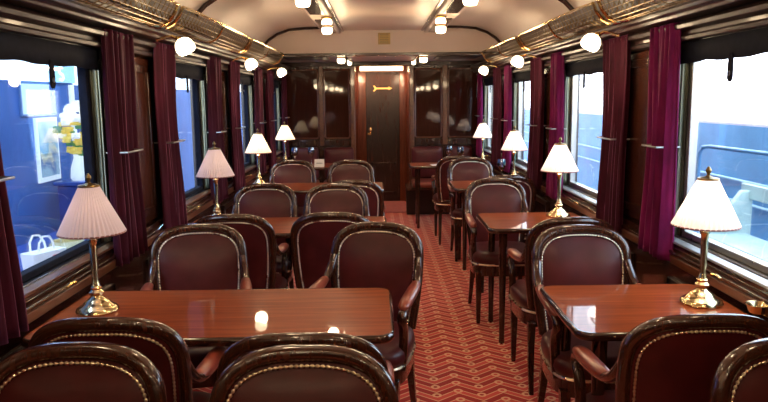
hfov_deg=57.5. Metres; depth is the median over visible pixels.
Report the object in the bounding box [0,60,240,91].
band
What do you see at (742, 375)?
armchair
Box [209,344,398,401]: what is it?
armchair
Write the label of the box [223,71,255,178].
window
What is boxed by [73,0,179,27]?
luggage rack
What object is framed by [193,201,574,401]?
floor
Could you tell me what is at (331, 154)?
cushion
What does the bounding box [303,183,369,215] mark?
armchair
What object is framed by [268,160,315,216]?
armchair
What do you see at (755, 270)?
window
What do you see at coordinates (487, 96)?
window
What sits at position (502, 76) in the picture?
trim
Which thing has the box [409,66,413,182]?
trim
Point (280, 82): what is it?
trim
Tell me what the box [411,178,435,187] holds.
seat cushion
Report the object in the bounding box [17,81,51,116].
lit panel
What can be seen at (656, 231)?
velvet curtain
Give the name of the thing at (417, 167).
dining table
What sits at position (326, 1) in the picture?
trim
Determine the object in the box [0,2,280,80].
trim
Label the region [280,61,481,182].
wall
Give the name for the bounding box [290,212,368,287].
armchair
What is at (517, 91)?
window
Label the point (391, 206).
door mat
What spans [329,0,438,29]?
trim
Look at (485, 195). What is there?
armchair
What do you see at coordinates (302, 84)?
trim
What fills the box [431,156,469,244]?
armchair
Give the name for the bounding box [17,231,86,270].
display table
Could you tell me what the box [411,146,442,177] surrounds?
cushion
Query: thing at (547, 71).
trim
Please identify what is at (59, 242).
straw basket
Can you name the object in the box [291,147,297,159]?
wine glass
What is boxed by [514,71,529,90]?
window blind
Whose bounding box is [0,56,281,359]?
wall
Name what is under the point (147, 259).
trim
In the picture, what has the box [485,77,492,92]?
window blind
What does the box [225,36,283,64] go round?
luggage rack
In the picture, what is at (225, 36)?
grille
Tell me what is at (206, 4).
trim
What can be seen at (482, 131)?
table lamp
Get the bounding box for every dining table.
[20,287,394,347]
[192,216,386,237]
[279,182,383,193]
[311,163,332,169]
[408,162,492,228]
[448,181,473,269]
[476,212,580,343]
[539,284,748,395]
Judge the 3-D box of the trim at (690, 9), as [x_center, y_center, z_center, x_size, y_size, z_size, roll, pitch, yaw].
[1.267,-0.953,3.764,0.174,0.124,10.900,-1,8,0]
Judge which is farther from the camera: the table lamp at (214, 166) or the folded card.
the folded card
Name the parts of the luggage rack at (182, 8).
rail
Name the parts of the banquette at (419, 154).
seat rail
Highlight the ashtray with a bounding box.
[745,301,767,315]
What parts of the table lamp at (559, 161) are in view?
stem, lamp shade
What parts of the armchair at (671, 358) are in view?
arm, seat, nail trim, panel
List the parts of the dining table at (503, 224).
leg, leg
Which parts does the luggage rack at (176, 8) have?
rail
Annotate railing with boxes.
[693,145,767,232]
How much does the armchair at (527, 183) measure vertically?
0.931 m
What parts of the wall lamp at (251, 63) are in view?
lamp shade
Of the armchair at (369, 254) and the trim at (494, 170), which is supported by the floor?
the armchair at (369, 254)
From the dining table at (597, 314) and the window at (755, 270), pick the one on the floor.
the dining table at (597, 314)
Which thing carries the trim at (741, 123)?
attached to the carriage
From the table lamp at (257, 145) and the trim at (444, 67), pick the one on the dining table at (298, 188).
the table lamp at (257, 145)
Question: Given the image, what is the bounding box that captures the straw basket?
[48,238,84,248]
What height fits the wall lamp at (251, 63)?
0.106 m
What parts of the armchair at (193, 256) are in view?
arm, frame, nail trim, seat frame, seat, arm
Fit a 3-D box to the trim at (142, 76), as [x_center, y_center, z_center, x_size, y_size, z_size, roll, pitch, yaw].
[-1.289,-0.299,3.603,0.037,0.880,0.600,-1,8,0]
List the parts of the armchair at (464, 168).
arm, leg, seat, seat frame, leg, frame, nail trim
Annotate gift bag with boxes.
[20,234,66,269]
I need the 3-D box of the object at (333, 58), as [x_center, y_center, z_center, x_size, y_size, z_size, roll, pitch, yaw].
[-0.031,-1.793,8.712,2.800,0.075,3.040,-1,8,0]
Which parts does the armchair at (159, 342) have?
panel, nail trim, seat, arm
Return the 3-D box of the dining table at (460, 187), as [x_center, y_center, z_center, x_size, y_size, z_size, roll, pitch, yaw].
[0.940,0.214,6.351,0.669,0.738,0.595,-1,8,0]
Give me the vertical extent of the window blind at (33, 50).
0.182 m
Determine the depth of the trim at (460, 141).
9.26 m
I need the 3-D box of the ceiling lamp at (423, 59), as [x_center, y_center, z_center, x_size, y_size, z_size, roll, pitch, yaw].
[0.422,-1.528,7.482,0.100,0.102,0.100,-1,8,0]
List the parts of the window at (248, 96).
sill, guide rail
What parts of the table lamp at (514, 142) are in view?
stem, lamp shade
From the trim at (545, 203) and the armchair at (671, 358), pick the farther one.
the trim at (545, 203)
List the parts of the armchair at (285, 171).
nail trim, frame, seat, arm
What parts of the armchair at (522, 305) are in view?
leg, arm, seat, seat frame, leg, panel, frame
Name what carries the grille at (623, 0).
attached to the luggage rack at (608, 23)
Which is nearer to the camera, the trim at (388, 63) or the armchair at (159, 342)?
the armchair at (159, 342)
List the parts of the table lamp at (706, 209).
stem, lamp shade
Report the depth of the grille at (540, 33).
5.92 m
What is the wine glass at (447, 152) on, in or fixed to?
on the dining table at (417, 167)
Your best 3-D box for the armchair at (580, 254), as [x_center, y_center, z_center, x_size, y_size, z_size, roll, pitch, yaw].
[0.902,0.609,3.004,0.497,0.931,0.594,-1,8,0]
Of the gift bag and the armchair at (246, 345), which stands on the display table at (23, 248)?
the gift bag
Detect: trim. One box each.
[0,0,291,73]
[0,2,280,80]
[0,283,114,361]
[25,150,283,311]
[134,57,157,222]
[145,257,148,277]
[194,0,216,16]
[221,72,228,178]
[222,198,233,213]
[262,52,499,56]
[262,173,269,180]
[264,25,500,44]
[280,82,282,149]
[282,61,480,66]
[283,57,329,60]
[286,69,319,139]
[289,140,350,145]
[301,0,339,33]
[318,67,323,145]
[323,69,350,138]
[325,0,343,31]
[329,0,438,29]
[350,66,355,159]
[356,66,406,200]
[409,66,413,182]
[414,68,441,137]
[414,138,475,144]
[421,0,443,30]
[424,0,465,32]
[433,55,481,58]
[442,65,447,143]
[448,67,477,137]
[470,0,761,71]
[477,0,767,78]
[484,151,767,304]
[493,169,502,174]
[500,0,655,52]
[501,76,503,155]
[524,131,767,187]
[524,140,767,211]
[525,108,767,127]
[536,195,548,211]
[543,68,550,177]
[558,0,574,12]
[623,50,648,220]
[667,276,682,283]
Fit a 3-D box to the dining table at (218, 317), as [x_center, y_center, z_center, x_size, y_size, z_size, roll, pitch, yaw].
[-0.588,0.773,2.653,1.254,0.738,0.615,-1,8,0]
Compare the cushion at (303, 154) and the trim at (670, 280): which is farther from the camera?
the cushion at (303, 154)
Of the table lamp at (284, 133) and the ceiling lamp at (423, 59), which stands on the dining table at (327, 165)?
the table lamp at (284, 133)
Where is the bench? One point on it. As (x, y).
(741, 240)
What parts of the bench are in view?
panel, seat, backrest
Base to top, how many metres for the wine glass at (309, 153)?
0.207 m
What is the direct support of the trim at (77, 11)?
attached to the wall at (132, 276)
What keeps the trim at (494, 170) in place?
attached to the wall at (649, 270)
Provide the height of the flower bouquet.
0.433 m
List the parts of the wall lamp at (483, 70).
lamp shade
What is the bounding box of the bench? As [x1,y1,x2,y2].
[698,183,767,262]
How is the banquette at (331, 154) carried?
on the floor
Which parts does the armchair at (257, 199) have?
arm, nail trim, frame, seat, seat frame, arm, leg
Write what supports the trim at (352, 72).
attached to the wall at (321, 178)
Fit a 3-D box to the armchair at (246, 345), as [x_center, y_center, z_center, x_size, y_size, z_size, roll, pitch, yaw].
[-0.211,0.753,2.105,0.497,0.931,0.594,-1,8,0]
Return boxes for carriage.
[524,109,767,240]
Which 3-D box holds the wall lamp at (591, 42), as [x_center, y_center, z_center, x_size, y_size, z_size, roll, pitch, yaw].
[1.096,-0.810,3.551,0.197,0.106,0.100,-1,8,0]
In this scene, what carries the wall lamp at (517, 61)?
attached to the luggage rack at (515, 37)
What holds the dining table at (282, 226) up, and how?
on the floor
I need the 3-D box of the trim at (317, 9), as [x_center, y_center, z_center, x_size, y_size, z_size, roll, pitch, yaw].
[-0.499,-1.085,2.701,0.200,0.090,8.870,-1,8,0]
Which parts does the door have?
panel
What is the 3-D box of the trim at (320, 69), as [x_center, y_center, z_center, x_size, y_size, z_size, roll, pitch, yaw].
[-0.823,-1.241,9.192,0.060,1.030,0.035,-1,8,0]
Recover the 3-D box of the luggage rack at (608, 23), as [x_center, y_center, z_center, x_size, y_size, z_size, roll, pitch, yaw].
[1.112,-1.084,4.354,0.241,0.165,1.855,-1,8,0]
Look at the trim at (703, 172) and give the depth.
6.07 m
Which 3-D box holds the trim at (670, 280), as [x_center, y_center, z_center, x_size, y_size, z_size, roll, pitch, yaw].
[1.370,0.680,2.660,0.023,0.440,1.440,-1,8,0]
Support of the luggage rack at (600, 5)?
attached to the wall at (649, 270)
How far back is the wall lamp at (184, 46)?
3.51 m
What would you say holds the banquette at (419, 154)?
on the floor
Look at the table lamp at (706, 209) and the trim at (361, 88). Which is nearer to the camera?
the table lamp at (706, 209)
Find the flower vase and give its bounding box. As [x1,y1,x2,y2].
[71,155,84,180]
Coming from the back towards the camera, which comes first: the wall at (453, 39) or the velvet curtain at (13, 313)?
the wall at (453, 39)
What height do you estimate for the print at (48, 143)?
0.420 m
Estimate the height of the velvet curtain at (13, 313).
1.063 m
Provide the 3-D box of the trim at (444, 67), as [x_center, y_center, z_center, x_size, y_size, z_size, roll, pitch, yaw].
[0.802,-1.260,9.205,0.070,1.030,0.035,-1,8,0]
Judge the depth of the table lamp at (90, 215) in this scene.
2.51 m
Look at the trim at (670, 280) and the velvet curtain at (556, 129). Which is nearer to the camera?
the trim at (670, 280)
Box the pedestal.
[53,178,84,222]
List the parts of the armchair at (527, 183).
leg, frame, panel, nail trim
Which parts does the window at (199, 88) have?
sash rail, sill, guide rail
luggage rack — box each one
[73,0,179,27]
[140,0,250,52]
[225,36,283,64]
[481,33,542,62]
[517,0,633,49]
[597,0,689,22]
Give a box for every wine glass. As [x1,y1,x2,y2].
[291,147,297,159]
[308,147,314,164]
[446,146,452,155]
[457,147,463,155]
[497,159,505,170]
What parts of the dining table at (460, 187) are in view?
leg, leg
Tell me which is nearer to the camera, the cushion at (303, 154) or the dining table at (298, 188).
the dining table at (298, 188)
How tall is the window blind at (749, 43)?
0.182 m
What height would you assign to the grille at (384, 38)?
0.092 m
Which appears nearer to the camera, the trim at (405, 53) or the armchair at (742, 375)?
the armchair at (742, 375)
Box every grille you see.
[140,0,224,42]
[225,36,263,55]
[380,34,388,42]
[501,33,542,53]
[543,0,633,39]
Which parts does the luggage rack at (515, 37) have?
rail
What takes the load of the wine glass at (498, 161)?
on the dining table at (460, 187)
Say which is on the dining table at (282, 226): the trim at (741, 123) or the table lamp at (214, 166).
the table lamp at (214, 166)
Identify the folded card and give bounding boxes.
[314,159,324,166]
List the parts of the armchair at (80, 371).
nail trim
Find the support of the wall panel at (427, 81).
attached to the wall at (321, 178)
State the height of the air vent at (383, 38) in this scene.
0.116 m
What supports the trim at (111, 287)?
attached to the wall at (132, 276)
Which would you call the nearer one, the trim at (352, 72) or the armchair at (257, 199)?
the armchair at (257, 199)
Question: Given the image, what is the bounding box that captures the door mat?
[384,201,405,212]
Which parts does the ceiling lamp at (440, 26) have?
glass, glass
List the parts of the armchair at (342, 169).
nail trim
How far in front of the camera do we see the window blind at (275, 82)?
8.58 m
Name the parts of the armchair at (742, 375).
nail trim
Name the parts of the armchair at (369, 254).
arm, nail trim, frame, seat, leg, seat frame, arm, leg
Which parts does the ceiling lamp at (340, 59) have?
glass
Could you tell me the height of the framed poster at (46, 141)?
0.490 m
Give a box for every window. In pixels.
[0,31,113,297]
[147,58,210,217]
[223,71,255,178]
[263,78,282,159]
[483,75,502,156]
[511,68,544,172]
[563,57,600,204]
[673,27,767,288]
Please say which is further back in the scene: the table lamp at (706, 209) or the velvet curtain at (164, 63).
the velvet curtain at (164, 63)
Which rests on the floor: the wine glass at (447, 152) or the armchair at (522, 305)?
the armchair at (522, 305)
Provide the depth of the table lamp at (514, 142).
6.28 m
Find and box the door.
[365,72,399,200]
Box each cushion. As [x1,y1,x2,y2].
[293,147,318,178]
[324,147,353,177]
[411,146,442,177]
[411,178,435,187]
[448,146,471,156]
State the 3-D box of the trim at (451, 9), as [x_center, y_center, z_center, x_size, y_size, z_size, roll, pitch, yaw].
[0.551,-1.097,2.710,0.200,0.090,8.870,-1,8,0]
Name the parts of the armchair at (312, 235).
nail trim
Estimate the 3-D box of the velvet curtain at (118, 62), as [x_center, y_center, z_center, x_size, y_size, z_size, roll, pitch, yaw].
[-1.222,-0.252,3.297,0.114,1.063,0.354,-1,8,0]
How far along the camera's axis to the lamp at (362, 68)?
10.02 m
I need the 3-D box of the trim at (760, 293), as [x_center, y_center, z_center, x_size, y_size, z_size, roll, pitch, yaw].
[1.329,0.109,3.920,0.072,0.046,10.900,-1,8,0]
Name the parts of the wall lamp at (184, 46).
lamp shade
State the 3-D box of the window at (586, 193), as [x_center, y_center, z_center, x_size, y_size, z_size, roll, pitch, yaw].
[1.336,-0.456,4.577,0.164,0.959,1.240,-1,8,0]
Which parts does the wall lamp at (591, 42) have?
lamp shade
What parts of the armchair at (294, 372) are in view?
nail trim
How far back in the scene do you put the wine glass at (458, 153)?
8.13 m
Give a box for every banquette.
[293,147,353,182]
[405,146,471,213]
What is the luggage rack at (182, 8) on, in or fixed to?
attached to the wall at (132, 276)
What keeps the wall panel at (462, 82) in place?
attached to the wall at (321, 178)
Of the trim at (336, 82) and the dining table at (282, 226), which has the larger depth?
the trim at (336, 82)
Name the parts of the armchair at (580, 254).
leg, arm, leg, seat frame, seat, frame, nail trim, arm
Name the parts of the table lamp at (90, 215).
lamp shade, stem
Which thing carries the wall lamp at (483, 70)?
attached to the luggage rack at (515, 37)
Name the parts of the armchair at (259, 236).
panel, nail trim, seat, arm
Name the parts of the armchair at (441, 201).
arm, leg, leg, seat, seat frame, panel, frame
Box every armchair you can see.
[0,341,166,401]
[28,317,225,401]
[141,223,251,387]
[195,214,288,288]
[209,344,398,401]
[217,332,394,382]
[231,183,296,288]
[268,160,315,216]
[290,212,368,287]
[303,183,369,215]
[309,221,423,401]
[327,160,374,182]
[332,180,385,216]
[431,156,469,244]
[447,157,493,261]
[465,178,529,323]
[474,175,535,292]
[507,217,613,394]
[532,224,640,401]
[571,313,767,401]
[709,338,767,401]
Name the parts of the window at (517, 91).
guide rail, sill, sash rail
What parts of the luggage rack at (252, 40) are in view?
rail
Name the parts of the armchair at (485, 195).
arm, leg, leg, nail trim, frame, seat, seat frame, arm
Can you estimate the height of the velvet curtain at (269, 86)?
1.063 m
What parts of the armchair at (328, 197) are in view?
arm, nail trim, arm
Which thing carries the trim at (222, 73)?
attached to the wall at (132, 276)
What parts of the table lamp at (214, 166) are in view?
lamp shade, stem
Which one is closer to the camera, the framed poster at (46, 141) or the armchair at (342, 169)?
the framed poster at (46, 141)
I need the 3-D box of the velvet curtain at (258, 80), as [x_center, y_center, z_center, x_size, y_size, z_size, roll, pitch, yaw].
[-1.259,-0.810,7.099,0.114,1.063,0.353,-1,8,0]
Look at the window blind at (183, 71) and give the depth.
4.61 m
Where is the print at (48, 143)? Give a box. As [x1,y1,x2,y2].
[38,121,59,177]
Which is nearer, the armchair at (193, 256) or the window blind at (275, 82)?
the armchair at (193, 256)
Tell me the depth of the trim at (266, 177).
7.85 m
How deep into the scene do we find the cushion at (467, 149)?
9.19 m
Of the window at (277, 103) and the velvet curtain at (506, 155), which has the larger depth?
the window at (277, 103)
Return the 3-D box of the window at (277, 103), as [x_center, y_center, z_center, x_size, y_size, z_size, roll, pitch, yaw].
[-1.337,-0.983,8.359,0.164,0.959,1.240,-1,8,0]
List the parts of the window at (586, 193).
guide rail, sill, sash rail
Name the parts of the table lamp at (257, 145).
lamp shade, stem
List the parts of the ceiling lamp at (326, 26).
glass, glass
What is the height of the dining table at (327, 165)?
0.738 m
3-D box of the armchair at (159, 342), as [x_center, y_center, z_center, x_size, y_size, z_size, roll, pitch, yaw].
[-0.774,0.738,2.248,0.497,0.931,0.594,-1,8,0]
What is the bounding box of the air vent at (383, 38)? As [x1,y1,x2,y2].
[378,33,389,43]
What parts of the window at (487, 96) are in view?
guide rail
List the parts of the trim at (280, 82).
moulding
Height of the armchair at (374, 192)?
0.931 m
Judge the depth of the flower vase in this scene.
5.46 m
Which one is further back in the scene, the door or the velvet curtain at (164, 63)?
the door
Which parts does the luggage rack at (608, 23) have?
rail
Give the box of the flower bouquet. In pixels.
[52,100,82,155]
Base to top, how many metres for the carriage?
1.955 m
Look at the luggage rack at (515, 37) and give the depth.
6.04 m
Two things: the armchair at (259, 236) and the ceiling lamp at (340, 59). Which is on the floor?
the armchair at (259, 236)
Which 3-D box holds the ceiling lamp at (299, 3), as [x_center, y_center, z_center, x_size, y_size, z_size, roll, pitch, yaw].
[-0.455,-1.154,3.920,0.100,0.138,0.100,-1,8,0]
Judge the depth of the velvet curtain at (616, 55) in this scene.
3.84 m
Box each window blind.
[0,32,98,88]
[176,63,203,92]
[240,74,251,93]
[273,80,278,87]
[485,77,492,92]
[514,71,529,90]
[566,57,602,88]
[680,27,767,81]
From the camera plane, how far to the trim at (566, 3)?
4.49 m
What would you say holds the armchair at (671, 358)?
on the floor
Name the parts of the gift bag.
handle, handle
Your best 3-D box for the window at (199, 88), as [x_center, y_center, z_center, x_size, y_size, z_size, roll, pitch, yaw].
[-1.300,-0.425,4.556,0.164,0.959,1.240,-1,8,0]
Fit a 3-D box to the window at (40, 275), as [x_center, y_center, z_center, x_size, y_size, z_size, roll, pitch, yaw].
[-1.281,-0.146,2.655,0.164,0.959,1.240,-1,8,0]
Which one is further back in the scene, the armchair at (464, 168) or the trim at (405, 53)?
the trim at (405, 53)
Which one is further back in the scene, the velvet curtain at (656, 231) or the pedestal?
the pedestal
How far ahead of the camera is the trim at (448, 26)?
7.11 m
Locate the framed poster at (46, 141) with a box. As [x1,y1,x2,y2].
[33,117,60,183]
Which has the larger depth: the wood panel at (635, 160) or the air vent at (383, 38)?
the air vent at (383, 38)
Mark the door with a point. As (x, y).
(382, 105)
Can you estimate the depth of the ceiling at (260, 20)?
5.65 m
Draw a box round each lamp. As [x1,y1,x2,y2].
[56,173,126,316]
[156,35,195,55]
[196,142,234,214]
[232,57,257,70]
[245,128,271,183]
[267,67,286,76]
[275,121,294,159]
[295,0,310,7]
[321,16,332,34]
[337,56,345,63]
[359,66,402,70]
[419,56,427,62]
[435,15,446,32]
[463,0,477,5]
[473,119,491,160]
[479,65,497,74]
[501,126,527,174]
[511,54,535,67]
[541,137,578,217]
[580,31,619,51]
[671,166,741,308]
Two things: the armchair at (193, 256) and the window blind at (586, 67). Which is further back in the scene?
the window blind at (586, 67)
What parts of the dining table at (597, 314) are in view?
leg, leg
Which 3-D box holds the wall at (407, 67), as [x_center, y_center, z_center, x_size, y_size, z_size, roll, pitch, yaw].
[-0.025,-0.953,9.856,0.840,2.050,1.020,-1,8,0]
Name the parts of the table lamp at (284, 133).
lamp shade, stem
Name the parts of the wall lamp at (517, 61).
lamp shade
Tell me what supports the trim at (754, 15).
attached to the wall at (649, 270)
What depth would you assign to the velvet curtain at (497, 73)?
7.61 m
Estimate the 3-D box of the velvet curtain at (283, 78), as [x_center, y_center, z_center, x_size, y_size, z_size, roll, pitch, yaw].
[-1.278,-1.089,9.001,0.114,1.063,0.354,-1,8,0]
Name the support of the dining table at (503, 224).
on the floor
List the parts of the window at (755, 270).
guide rail, sill, sash rail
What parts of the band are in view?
band panel, letter panel, band panel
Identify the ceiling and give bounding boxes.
[167,0,596,44]
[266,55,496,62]
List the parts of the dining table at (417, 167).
leg, leg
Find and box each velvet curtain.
[0,145,28,345]
[101,28,147,266]
[153,41,187,229]
[207,55,228,203]
[227,61,245,190]
[253,67,266,174]
[264,70,276,167]
[281,75,289,157]
[475,72,484,156]
[490,67,502,165]
[501,64,514,172]
[526,56,545,189]
[546,51,566,199]
[595,35,629,233]
[638,22,680,260]
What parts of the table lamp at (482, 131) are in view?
stem, lamp shade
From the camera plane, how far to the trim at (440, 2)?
5.73 m
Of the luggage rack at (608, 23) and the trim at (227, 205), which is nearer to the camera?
the luggage rack at (608, 23)
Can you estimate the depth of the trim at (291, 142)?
9.25 m
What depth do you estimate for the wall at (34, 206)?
5.18 m
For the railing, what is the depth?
4.59 m
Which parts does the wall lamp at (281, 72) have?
lamp shade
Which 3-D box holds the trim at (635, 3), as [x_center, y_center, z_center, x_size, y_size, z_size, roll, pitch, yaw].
[1.298,-0.920,2.758,0.130,0.120,8.900,-1,8,0]
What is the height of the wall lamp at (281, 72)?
0.106 m
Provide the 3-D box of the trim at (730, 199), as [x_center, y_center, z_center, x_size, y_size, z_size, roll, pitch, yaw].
[2.952,-0.465,9.108,0.024,0.024,16.900,-1,8,0]
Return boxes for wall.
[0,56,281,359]
[0,80,242,246]
[264,28,500,53]
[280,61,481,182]
[354,66,409,182]
[484,49,767,321]
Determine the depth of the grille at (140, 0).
4.10 m
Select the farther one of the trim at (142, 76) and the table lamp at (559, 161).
the table lamp at (559, 161)
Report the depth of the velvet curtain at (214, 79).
5.12 m
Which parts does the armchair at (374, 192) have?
nail trim, panel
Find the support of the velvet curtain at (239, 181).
hanging from the wall at (132, 276)
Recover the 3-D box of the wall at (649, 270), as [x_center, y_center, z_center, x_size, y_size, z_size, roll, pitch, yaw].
[1.401,-0.223,3.923,0.090,2.300,11.000,-1,8,0]
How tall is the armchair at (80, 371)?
0.931 m
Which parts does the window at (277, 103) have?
guide rail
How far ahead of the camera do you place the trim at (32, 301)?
2.92 m
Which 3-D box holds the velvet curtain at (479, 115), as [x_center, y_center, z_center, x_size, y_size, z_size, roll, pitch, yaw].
[1.228,-1.109,8.962,0.114,1.063,0.302,-1,8,0]
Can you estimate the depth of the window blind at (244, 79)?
6.57 m
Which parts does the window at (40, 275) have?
sash rail, sill, guide rail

